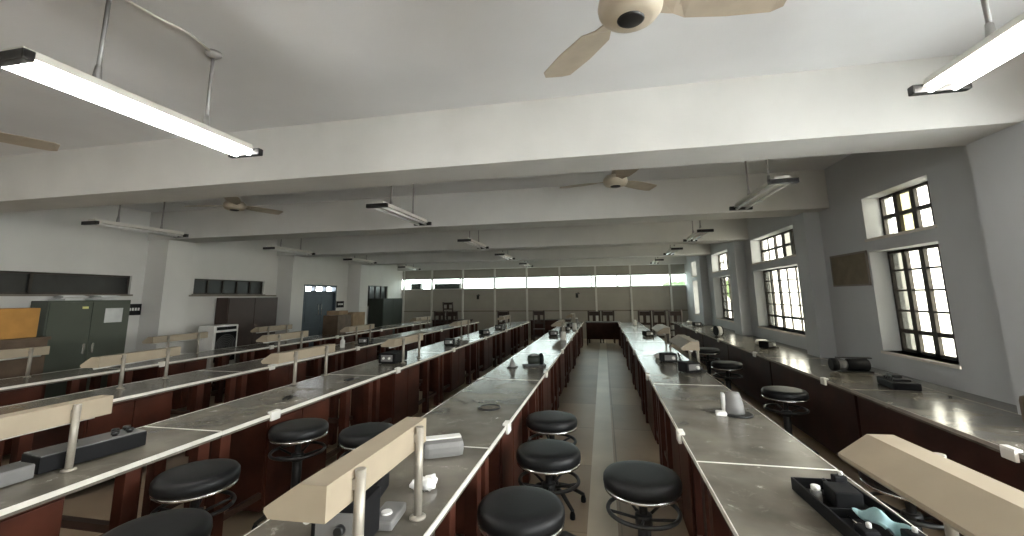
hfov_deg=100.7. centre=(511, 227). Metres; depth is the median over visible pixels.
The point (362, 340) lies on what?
station
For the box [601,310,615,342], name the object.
wooden chair
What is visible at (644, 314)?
wooden chair
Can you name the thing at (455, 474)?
lab bench
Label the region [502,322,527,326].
countertop
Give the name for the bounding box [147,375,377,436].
countertop
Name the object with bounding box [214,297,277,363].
tall cabinet
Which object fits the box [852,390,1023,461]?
countertop
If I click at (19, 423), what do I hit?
hood
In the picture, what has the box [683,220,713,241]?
ceiling light
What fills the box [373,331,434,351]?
lab bench
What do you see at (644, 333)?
station
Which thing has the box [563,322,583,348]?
lab bench
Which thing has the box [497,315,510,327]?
lamp
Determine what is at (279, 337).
hood
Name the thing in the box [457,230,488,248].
ceiling light
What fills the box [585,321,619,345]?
wooden desk
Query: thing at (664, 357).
station
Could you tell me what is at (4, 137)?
ceiling fan
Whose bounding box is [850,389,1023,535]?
lab bench
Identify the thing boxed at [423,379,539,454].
countertop
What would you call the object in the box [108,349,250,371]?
countertop
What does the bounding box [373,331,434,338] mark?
countertop
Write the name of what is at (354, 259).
ceiling light
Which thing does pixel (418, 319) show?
hood
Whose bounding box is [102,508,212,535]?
round stool
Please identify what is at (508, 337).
lab bench
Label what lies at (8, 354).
hood
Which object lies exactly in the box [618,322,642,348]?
lab bench
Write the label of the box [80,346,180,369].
hood
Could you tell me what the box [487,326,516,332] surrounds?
countertop
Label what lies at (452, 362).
lab bench
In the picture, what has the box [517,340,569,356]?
countertop
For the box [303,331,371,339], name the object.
countertop
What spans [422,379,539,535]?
lab bench
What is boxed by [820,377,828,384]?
power socket
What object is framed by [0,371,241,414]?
countertop
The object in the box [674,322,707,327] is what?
countertop
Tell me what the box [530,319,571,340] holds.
wooden desk
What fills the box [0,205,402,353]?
wall
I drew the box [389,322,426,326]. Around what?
countertop
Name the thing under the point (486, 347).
lab bench
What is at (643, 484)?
round stool
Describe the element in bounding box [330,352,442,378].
countertop
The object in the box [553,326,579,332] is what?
countertop
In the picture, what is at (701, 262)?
column
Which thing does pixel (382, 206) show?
ceiling light
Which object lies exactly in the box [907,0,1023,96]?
ceiling light
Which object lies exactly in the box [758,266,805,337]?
window
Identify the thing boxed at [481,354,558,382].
countertop
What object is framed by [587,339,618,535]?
floor strip
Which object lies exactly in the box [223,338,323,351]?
countertop
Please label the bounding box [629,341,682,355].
countertop
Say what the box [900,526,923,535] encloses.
adapter
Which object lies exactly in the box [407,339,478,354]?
countertop
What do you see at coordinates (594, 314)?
wooden chair
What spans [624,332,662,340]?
countertop
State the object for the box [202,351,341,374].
countertop
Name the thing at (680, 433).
power socket
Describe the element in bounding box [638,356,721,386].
countertop
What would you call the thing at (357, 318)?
carton
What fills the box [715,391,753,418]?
supplies
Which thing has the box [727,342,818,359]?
countertop
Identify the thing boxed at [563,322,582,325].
countertop
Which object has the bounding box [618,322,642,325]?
countertop
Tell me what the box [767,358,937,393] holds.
countertop
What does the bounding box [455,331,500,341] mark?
countertop
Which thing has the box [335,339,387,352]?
countertop
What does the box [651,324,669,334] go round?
hood
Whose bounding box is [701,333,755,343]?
countertop
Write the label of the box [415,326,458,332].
countertop
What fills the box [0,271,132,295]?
window
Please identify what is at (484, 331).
station
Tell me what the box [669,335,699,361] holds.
lamp
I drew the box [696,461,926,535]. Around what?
lab bench
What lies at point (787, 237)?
window
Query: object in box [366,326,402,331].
countertop
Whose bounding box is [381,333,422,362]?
lamp
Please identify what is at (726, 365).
round stool
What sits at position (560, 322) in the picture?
hood
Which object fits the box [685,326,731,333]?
countertop
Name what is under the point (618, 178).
ceiling fan
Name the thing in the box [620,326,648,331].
countertop
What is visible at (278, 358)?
hood
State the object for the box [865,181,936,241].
window
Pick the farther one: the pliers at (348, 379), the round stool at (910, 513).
the pliers at (348, 379)
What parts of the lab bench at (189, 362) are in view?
leg, leg, cupboard door, cupboard door, leg, leg, leg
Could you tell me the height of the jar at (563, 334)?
0.154 m
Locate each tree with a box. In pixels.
[663,281,685,284]
[726,280,729,297]
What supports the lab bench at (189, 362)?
on the floor
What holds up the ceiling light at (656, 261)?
hanging from the ceiling
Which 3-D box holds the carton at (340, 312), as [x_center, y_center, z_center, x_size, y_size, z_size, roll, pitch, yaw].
[-4.266,2.075,10.377,0.340,0.098,0.360,-3,-9,12]
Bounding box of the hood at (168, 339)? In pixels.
[142,332,207,344]
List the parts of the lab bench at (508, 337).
leg, cupboard door, cupboard door, leg, leg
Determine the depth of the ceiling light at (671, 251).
10.22 m
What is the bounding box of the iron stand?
[507,359,517,367]
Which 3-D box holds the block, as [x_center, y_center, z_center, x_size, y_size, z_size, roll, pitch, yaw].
[-2.410,1.181,2.031,0.130,0.070,0.130,-3,-10,15]
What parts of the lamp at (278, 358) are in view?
post, post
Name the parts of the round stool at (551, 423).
seat, post, leg, leg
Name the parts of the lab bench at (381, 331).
cupboard door, cupboard door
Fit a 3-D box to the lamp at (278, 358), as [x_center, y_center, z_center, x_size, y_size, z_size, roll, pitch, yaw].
[-2.243,1.459,4.554,0.245,0.325,0.900,-3,-9,12]
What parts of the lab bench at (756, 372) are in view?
panel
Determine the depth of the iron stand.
5.15 m
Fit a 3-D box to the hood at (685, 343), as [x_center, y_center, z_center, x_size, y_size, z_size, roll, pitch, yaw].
[2.096,1.409,5.205,0.195,0.118,0.900,-3,-9,12]
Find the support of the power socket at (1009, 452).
attached to the lab bench at (987, 440)
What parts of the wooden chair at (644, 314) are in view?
rail, post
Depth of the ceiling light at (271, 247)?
9.30 m
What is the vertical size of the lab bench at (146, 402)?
0.778 m
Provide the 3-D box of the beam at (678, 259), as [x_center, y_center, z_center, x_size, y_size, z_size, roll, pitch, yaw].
[0.817,1.299,16.718,11.300,0.530,0.440,-3,-9,12]
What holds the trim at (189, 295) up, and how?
attached to the wall at (50, 241)
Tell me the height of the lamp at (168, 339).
0.325 m
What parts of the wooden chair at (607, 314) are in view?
rail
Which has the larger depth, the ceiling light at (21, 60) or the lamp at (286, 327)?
the lamp at (286, 327)
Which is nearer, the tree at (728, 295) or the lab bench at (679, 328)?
the lab bench at (679, 328)
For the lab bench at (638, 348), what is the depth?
6.84 m
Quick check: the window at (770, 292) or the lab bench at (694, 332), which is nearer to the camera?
the window at (770, 292)
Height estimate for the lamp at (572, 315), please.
0.325 m
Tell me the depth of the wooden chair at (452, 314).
15.96 m
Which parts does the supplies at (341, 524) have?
plate, knob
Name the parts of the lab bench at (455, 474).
leg, leg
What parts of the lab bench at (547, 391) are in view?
leg, cupboard door, cupboard door, leg, leg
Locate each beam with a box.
[0,51,1023,212]
[147,169,828,242]
[276,218,748,256]
[348,243,710,264]
[397,256,686,270]
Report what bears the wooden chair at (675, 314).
on the floor
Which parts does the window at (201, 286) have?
sill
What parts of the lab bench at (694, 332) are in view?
panel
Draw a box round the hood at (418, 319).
[410,316,429,321]
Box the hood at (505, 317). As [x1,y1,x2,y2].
[497,315,509,320]
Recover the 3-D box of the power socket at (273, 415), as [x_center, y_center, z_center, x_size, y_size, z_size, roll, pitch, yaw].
[-1.804,1.420,3.219,0.042,0.066,0.090,-3,-9,12]
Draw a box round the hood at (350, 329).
[340,324,374,332]
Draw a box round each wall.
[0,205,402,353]
[402,264,687,338]
[684,146,1015,404]
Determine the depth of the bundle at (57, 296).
6.48 m
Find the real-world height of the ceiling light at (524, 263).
0.624 m
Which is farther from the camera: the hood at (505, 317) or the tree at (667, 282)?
the tree at (667, 282)
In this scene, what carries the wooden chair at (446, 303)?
on the wooden desk at (442, 320)
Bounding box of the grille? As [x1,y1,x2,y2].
[215,334,235,355]
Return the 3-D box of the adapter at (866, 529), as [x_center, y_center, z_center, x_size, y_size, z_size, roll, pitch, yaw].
[1.204,1.034,1.440,0.050,0.066,0.060,-2,-9,6]
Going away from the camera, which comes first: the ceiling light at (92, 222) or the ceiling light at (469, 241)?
the ceiling light at (92, 222)
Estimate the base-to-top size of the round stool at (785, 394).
0.662 m
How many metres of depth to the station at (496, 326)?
11.17 m
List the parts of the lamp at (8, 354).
post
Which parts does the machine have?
motor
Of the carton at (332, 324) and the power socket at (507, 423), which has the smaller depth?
the power socket at (507, 423)
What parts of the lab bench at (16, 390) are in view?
cupboard door, leg, leg, leg, leg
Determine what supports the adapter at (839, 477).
in the tray at (838, 518)
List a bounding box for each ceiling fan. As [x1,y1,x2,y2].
[0,132,59,150]
[185,197,282,214]
[544,0,786,77]
[560,169,656,190]
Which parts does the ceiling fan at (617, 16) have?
blade, motor, blade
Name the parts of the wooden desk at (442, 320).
panel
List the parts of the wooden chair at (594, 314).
rail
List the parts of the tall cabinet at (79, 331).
door, door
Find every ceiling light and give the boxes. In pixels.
[0,0,262,158]
[81,202,188,237]
[263,238,314,254]
[343,255,376,263]
[366,184,431,225]
[398,264,420,269]
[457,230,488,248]
[495,250,514,259]
[519,261,532,266]
[650,257,663,263]
[663,245,682,254]
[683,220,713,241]
[729,160,798,210]
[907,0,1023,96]
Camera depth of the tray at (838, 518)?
1.61 m
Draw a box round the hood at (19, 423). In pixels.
[0,395,113,440]
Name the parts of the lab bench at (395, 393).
leg, leg, foot rail, cupboard door, cupboard door, leg, foot rail, leg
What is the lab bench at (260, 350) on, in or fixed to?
on the floor
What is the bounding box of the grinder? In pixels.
[828,356,873,372]
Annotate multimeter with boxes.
[378,501,405,530]
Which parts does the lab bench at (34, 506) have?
cupboard door, cross rail, leg, leg, leg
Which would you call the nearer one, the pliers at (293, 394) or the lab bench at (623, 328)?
the pliers at (293, 394)
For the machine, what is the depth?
5.20 m
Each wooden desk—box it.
[432,319,472,326]
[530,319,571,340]
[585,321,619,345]
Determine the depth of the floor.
4.53 m
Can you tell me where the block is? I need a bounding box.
[0,462,34,487]
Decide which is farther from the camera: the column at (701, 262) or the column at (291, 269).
the column at (701, 262)
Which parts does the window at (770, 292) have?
pane, sill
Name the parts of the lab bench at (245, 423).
leg, foot rail, leg, foot rail, cupboard door, cupboard door, leg, cross rail, foot rail, leg, leg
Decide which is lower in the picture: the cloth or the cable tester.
the cloth
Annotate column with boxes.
[135,240,193,353]
[275,256,305,333]
[346,264,368,324]
[695,256,711,324]
[727,241,752,334]
[791,212,836,357]
[967,121,1023,414]
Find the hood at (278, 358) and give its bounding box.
[261,344,334,365]
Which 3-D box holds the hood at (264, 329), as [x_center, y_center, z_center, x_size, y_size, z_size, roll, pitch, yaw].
[-4.842,2.038,8.581,0.195,0.118,0.900,-3,-9,12]
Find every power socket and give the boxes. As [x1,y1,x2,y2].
[158,361,164,366]
[268,409,280,420]
[394,367,400,373]
[503,420,510,433]
[676,429,684,443]
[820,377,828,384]
[999,444,1022,462]
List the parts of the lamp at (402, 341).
post, post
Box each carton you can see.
[0,308,40,339]
[322,314,350,334]
[327,310,347,314]
[348,312,364,332]
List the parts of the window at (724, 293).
pane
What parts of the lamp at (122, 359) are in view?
post, post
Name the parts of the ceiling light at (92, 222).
drop rod, drop rod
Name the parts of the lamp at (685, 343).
post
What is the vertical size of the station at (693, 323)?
0.110 m
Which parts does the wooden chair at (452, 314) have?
rail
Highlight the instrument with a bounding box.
[21,425,146,474]
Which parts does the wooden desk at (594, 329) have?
panel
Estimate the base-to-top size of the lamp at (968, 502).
0.325 m
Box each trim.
[189,295,275,295]
[708,325,1017,413]
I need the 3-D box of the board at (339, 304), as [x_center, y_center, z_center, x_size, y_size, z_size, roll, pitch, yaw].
[-5.520,2.461,13.648,0.045,0.200,0.360,-3,-9,12]
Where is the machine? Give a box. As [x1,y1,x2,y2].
[522,353,545,366]
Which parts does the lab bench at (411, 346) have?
cupboard door, cupboard door, leg, leg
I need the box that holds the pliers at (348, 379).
[344,377,359,380]
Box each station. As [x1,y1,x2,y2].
[358,337,373,343]
[444,338,459,344]
[479,329,490,334]
[495,325,505,329]
[548,330,560,335]
[642,330,657,336]
[659,352,682,362]
[678,361,707,373]
[692,322,703,325]
[758,340,778,348]
[821,478,864,508]
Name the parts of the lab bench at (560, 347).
leg, cupboard door, cupboard door, leg, leg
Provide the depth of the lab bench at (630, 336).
8.64 m
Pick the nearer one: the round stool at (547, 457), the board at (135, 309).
the round stool at (547, 457)
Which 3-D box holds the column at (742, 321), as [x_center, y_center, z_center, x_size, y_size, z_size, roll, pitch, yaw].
[4.940,1.676,9.158,0.200,2.730,0.500,-3,-9,12]
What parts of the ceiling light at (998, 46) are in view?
drop rod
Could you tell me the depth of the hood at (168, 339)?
6.57 m
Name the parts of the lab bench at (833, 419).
panel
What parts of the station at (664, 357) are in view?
plate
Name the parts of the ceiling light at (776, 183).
drop rod, drop rod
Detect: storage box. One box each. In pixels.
[411,284,422,288]
[434,283,461,288]
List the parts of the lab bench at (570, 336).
cupboard door, cupboard door, leg, leg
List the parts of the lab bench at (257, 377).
leg, leg, cupboard door, cupboard door, leg, leg, leg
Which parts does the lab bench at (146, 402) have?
leg, cupboard door, cupboard door, cross rail, leg, leg, leg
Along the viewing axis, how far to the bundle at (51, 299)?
6.42 m
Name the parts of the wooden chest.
lid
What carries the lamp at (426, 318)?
on the lab bench at (441, 333)
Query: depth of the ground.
25.73 m
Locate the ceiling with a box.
[0,0,1023,212]
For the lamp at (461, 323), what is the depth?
9.38 m
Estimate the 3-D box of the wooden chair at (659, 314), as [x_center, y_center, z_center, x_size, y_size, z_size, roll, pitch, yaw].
[4.987,3.343,14.353,0.440,1.103,0.470,-3,-10,14]
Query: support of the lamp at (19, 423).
on the lab bench at (34, 506)
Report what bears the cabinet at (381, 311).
on the floor
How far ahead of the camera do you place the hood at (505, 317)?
11.54 m
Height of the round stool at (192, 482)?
0.680 m
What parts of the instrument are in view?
plate, knob, knob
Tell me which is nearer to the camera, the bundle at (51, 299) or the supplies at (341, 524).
the supplies at (341, 524)
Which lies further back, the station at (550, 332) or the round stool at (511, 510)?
the station at (550, 332)
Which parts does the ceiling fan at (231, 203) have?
blade, blade, motor, blade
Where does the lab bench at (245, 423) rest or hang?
on the floor
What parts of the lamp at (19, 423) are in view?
post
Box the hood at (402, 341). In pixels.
[381,333,422,347]
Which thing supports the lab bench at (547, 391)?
on the floor
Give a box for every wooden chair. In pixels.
[434,311,444,326]
[443,302,455,319]
[446,311,457,323]
[497,311,509,324]
[533,310,544,341]
[587,310,601,342]
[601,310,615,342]
[638,310,651,330]
[652,310,667,342]
[668,310,682,343]
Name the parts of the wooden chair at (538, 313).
post, rail, post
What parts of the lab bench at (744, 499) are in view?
leg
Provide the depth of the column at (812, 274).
5.86 m
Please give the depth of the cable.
2.51 m
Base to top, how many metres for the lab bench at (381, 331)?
0.778 m
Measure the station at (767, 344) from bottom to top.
0.110 m
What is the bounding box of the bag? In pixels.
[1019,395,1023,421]
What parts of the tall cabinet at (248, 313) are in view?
door, door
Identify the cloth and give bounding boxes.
[852,507,910,535]
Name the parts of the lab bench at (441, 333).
cupboard door, cupboard door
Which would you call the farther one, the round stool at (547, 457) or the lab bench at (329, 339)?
the lab bench at (329, 339)
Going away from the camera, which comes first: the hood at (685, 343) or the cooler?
the hood at (685, 343)
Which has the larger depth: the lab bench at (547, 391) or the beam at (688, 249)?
the beam at (688, 249)
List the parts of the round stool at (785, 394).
seat, post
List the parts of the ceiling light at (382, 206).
drop rod, drop rod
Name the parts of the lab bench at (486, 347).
leg, cupboard door, cupboard door, leg, leg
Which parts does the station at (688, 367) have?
plate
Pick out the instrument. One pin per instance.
(47, 459)
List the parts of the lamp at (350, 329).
post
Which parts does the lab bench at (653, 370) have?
leg, leg, cupboard door, cupboard door, leg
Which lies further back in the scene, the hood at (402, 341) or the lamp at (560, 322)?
the lamp at (560, 322)
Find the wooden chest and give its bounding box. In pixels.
[0,336,50,378]
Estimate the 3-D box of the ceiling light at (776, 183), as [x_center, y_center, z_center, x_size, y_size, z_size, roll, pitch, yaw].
[2.704,-0.625,4.695,0.260,0.624,1.324,-3,-9,12]
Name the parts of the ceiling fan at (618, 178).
blade, motor, blade, blade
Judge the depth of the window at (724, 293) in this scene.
11.26 m
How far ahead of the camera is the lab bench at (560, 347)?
7.08 m
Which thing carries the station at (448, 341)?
on the lab bench at (452, 362)
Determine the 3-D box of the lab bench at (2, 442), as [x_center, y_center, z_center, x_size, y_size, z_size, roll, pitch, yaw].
[-4.140,1.639,2.180,0.670,0.778,1.998,-3,-9,12]
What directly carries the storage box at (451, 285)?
on the wall at (559, 302)
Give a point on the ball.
(429, 481)
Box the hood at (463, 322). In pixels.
[449,320,469,326]
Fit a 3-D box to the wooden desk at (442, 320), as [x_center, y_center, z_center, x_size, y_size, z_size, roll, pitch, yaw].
[-2.339,3.986,16.687,1.500,0.750,0.600,-3,-9,12]
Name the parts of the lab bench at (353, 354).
leg, leg, cupboard door, cupboard door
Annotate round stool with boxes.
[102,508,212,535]
[149,458,240,516]
[251,418,328,530]
[338,422,392,458]
[477,486,564,535]
[516,439,580,535]
[526,410,585,520]
[603,460,682,535]
[695,347,724,385]
[711,360,742,390]
[761,386,819,455]
[858,470,943,531]
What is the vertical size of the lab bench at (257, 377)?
0.778 m
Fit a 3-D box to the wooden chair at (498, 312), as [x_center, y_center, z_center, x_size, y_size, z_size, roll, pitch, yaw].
[-0.280,3.606,15.597,0.440,1.103,0.470,-2,-9,9]
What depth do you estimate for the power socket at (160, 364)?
5.84 m
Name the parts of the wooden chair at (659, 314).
post, rail, post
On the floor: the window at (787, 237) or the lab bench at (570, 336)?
the lab bench at (570, 336)
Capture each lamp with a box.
[0,346,49,377]
[0,395,113,472]
[80,346,180,388]
[142,332,207,353]
[250,324,292,343]
[256,331,308,352]
[261,344,334,384]
[263,417,425,535]
[340,324,374,343]
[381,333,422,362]
[410,316,429,329]
[449,320,469,335]
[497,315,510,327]
[551,319,564,331]
[566,313,575,322]
[651,324,671,346]
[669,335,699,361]
[838,434,1023,535]
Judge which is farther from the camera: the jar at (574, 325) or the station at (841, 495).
the jar at (574, 325)
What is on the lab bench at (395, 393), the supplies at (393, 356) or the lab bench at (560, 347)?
the supplies at (393, 356)
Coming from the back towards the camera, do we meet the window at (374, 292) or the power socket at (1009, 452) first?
the window at (374, 292)
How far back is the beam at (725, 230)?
9.79 m
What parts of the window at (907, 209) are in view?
sill, pane, frame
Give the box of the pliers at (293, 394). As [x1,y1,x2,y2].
[282,393,295,399]
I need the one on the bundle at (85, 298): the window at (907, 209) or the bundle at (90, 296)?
the bundle at (90, 296)
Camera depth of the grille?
8.22 m
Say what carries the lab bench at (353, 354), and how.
on the floor
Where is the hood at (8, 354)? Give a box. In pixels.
[0,346,49,360]
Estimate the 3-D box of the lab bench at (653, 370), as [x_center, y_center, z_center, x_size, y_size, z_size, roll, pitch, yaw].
[1.883,2.021,4.966,0.670,0.778,1.998,-3,-9,12]
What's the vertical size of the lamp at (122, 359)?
0.325 m
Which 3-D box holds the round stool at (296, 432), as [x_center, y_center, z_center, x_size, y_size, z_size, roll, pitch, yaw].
[-1.580,1.818,3.159,0.483,0.680,0.506,-1,-9,0]
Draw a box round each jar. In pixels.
[561,332,565,339]
[572,323,576,329]
[810,483,822,502]
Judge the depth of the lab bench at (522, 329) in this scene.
13.25 m
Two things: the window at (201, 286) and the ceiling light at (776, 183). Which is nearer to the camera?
the ceiling light at (776, 183)
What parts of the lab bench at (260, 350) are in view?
leg, leg, cupboard door, cupboard door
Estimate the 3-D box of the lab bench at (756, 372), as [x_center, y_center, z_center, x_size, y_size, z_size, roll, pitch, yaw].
[3.961,2.254,6.554,0.700,0.778,1.998,-3,-9,12]
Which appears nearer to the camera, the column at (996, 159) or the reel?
the column at (996, 159)
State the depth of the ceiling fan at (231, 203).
6.04 m
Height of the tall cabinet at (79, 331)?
1.630 m
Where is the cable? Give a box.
[125,0,209,50]
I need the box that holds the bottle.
[340,337,344,347]
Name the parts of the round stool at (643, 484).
seat, post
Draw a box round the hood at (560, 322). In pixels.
[551,319,563,326]
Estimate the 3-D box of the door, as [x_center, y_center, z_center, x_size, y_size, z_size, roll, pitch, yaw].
[-5.788,2.724,12.629,0.150,2.020,1.520,-3,-9,12]
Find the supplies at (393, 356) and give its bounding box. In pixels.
[379,350,406,363]
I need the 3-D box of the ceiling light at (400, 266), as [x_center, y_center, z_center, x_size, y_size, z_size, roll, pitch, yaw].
[-3.674,1.170,15.301,0.260,0.624,1.324,-3,-9,12]
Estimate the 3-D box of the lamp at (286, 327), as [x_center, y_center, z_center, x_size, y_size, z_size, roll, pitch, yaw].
[-4.816,2.139,8.559,0.245,0.325,0.900,-3,-9,12]
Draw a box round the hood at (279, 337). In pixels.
[256,331,308,342]
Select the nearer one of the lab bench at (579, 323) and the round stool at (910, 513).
the round stool at (910, 513)
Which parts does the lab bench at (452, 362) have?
leg, cupboard door, cupboard door, leg, leg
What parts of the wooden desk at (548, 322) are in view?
panel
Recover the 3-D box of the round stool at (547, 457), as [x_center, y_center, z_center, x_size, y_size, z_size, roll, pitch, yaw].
[0.253,1.724,2.659,0.483,0.662,0.506,5,-11,-33]
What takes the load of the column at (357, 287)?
on the floor
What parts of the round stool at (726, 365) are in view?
seat, post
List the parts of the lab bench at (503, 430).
leg, wire coil, cupboard door, cupboard door, leg, leg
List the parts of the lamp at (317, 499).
post, post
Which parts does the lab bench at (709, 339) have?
panel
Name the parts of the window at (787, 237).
sill, frame, pane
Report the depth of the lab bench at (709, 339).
8.32 m
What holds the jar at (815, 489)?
in the tray at (838, 518)
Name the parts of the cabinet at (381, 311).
door, door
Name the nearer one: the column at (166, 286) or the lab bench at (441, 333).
the column at (166, 286)
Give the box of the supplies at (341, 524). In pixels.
[311,485,380,535]
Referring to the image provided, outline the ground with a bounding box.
[729,305,955,356]
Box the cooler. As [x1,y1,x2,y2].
[198,324,237,368]
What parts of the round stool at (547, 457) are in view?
seat, post, leg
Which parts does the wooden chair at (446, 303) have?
rail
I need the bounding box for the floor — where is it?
[1,338,944,535]
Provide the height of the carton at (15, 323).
0.378 m
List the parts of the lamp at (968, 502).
post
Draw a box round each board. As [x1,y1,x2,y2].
[129,304,141,314]
[336,301,343,307]
[830,250,871,286]
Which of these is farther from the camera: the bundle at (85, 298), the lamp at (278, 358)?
the bundle at (85, 298)
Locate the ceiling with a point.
(283, 63)
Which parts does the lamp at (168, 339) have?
post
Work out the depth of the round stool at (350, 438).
3.03 m
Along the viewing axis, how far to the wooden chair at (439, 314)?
16.07 m
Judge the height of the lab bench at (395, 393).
0.778 m
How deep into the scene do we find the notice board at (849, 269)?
5.20 m
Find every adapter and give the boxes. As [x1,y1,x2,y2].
[830,470,847,482]
[853,522,880,535]
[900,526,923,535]
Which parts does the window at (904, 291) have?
pane, sill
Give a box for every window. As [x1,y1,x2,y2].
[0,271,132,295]
[192,279,264,294]
[367,286,386,306]
[712,252,728,272]
[716,276,733,322]
[751,229,795,264]
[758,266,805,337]
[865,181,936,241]
[881,244,961,369]
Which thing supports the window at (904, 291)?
in the wall at (865, 322)
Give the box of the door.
[301,284,336,346]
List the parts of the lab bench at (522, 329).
cupboard door, cupboard door, leg, leg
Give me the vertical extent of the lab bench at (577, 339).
0.778 m
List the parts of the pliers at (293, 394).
handle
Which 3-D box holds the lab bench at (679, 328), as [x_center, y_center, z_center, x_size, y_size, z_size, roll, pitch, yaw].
[5.205,3.180,12.350,0.700,0.778,1.998,-3,-9,12]
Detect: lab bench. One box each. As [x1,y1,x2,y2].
[0,368,126,455]
[0,371,242,491]
[0,426,221,535]
[0,440,4,465]
[89,349,251,409]
[141,374,377,535]
[198,351,341,408]
[222,338,324,393]
[244,447,489,535]
[302,331,372,373]
[310,339,395,398]
[328,352,443,444]
[354,326,405,355]
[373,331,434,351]
[388,322,431,332]
[407,339,479,402]
[414,326,459,345]
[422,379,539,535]
[441,322,478,337]
[455,331,501,378]
[479,354,558,438]
[487,326,517,362]
[501,322,528,352]
[516,340,569,407]
[537,332,575,380]
[552,326,579,361]
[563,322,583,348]
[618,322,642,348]
[620,326,648,361]
[624,332,663,381]
[629,341,683,410]
[637,356,723,464]
[652,384,837,535]
[673,322,707,352]
[684,326,731,364]
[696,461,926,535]
[701,333,755,376]
[725,342,823,408]
[767,358,938,454]
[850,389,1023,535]
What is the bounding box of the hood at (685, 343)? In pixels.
[669,335,699,351]
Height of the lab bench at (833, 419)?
0.778 m
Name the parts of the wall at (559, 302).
post, post, post, post, post, dado rail, post, post, post, post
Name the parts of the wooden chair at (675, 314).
post, rail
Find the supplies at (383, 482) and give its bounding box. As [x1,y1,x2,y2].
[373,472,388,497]
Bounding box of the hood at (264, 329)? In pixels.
[250,324,292,332]
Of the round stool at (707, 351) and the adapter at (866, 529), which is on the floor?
the round stool at (707, 351)
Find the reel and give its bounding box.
[713,326,723,335]
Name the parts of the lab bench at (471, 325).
cupboard door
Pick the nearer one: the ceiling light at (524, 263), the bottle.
the bottle
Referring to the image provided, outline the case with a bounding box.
[423,433,463,458]
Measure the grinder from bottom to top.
0.155 m
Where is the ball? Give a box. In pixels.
[409,474,437,491]
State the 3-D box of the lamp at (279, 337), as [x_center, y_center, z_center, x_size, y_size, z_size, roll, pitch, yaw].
[-3.575,1.819,6.677,0.245,0.325,0.900,-3,-9,12]
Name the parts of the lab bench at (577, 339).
cupboard door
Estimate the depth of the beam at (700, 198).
6.61 m
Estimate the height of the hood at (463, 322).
0.118 m
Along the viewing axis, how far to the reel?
8.73 m
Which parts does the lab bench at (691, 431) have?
leg, leg, cupboard door, cupboard door, leg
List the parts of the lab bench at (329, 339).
leg, cupboard door, cupboard door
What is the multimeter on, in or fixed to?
on the lab bench at (455, 474)
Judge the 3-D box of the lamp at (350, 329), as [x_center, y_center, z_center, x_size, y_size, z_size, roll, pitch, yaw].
[-3.005,2.082,8.335,0.245,0.325,0.900,-3,-9,12]
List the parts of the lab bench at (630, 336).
cupboard door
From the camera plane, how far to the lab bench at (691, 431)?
2.64 m
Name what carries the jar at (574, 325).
on the lab bench at (577, 339)
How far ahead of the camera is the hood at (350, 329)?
8.20 m
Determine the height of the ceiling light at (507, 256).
0.624 m
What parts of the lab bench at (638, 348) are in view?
leg, leg, cupboard door, cupboard door, leg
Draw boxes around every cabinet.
[30,300,130,398]
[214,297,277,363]
[368,298,401,333]
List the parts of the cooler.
panel, control panel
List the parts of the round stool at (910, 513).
seat, post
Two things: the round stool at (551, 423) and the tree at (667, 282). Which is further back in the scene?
the tree at (667, 282)
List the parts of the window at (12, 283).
sill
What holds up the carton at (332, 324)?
on the lab bench at (329, 339)
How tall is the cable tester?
0.112 m
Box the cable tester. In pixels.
[876,373,921,390]
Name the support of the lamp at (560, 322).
on the lab bench at (570, 336)
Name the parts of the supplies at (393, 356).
plate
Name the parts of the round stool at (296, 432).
leg, post, seat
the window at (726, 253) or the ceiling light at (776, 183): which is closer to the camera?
the ceiling light at (776, 183)
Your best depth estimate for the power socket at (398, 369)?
5.12 m
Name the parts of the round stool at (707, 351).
seat, post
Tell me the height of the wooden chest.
1.160 m
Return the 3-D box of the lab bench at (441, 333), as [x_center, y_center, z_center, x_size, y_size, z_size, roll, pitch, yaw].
[-2.067,3.182,11.840,0.670,0.778,1.998,-3,-9,12]
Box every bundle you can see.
[48,298,83,300]
[53,295,85,297]
[85,298,117,299]
[89,295,119,297]
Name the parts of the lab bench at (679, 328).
panel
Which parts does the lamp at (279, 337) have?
post, post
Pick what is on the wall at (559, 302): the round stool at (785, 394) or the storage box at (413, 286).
the storage box at (413, 286)
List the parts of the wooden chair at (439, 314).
rail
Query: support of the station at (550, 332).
on the lab bench at (570, 336)
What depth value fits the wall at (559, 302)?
16.66 m
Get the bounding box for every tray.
[791,477,925,535]
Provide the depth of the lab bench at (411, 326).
13.78 m
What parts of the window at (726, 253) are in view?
frame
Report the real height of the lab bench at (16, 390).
0.778 m
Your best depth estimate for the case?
2.28 m
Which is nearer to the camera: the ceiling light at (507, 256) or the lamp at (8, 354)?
the lamp at (8, 354)
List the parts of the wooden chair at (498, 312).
rail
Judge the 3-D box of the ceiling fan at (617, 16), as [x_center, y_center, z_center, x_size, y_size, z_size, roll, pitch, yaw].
[0.604,-1.126,1.848,1.166,0.390,1.210,-3,-10,16]
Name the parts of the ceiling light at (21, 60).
drop rod, drop rod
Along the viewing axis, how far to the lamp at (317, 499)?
1.28 m
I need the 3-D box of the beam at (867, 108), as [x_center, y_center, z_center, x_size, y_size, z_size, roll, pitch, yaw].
[-1.863,-0.695,4.232,11.300,0.530,0.470,-3,-9,12]
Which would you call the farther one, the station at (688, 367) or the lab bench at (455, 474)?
the station at (688, 367)

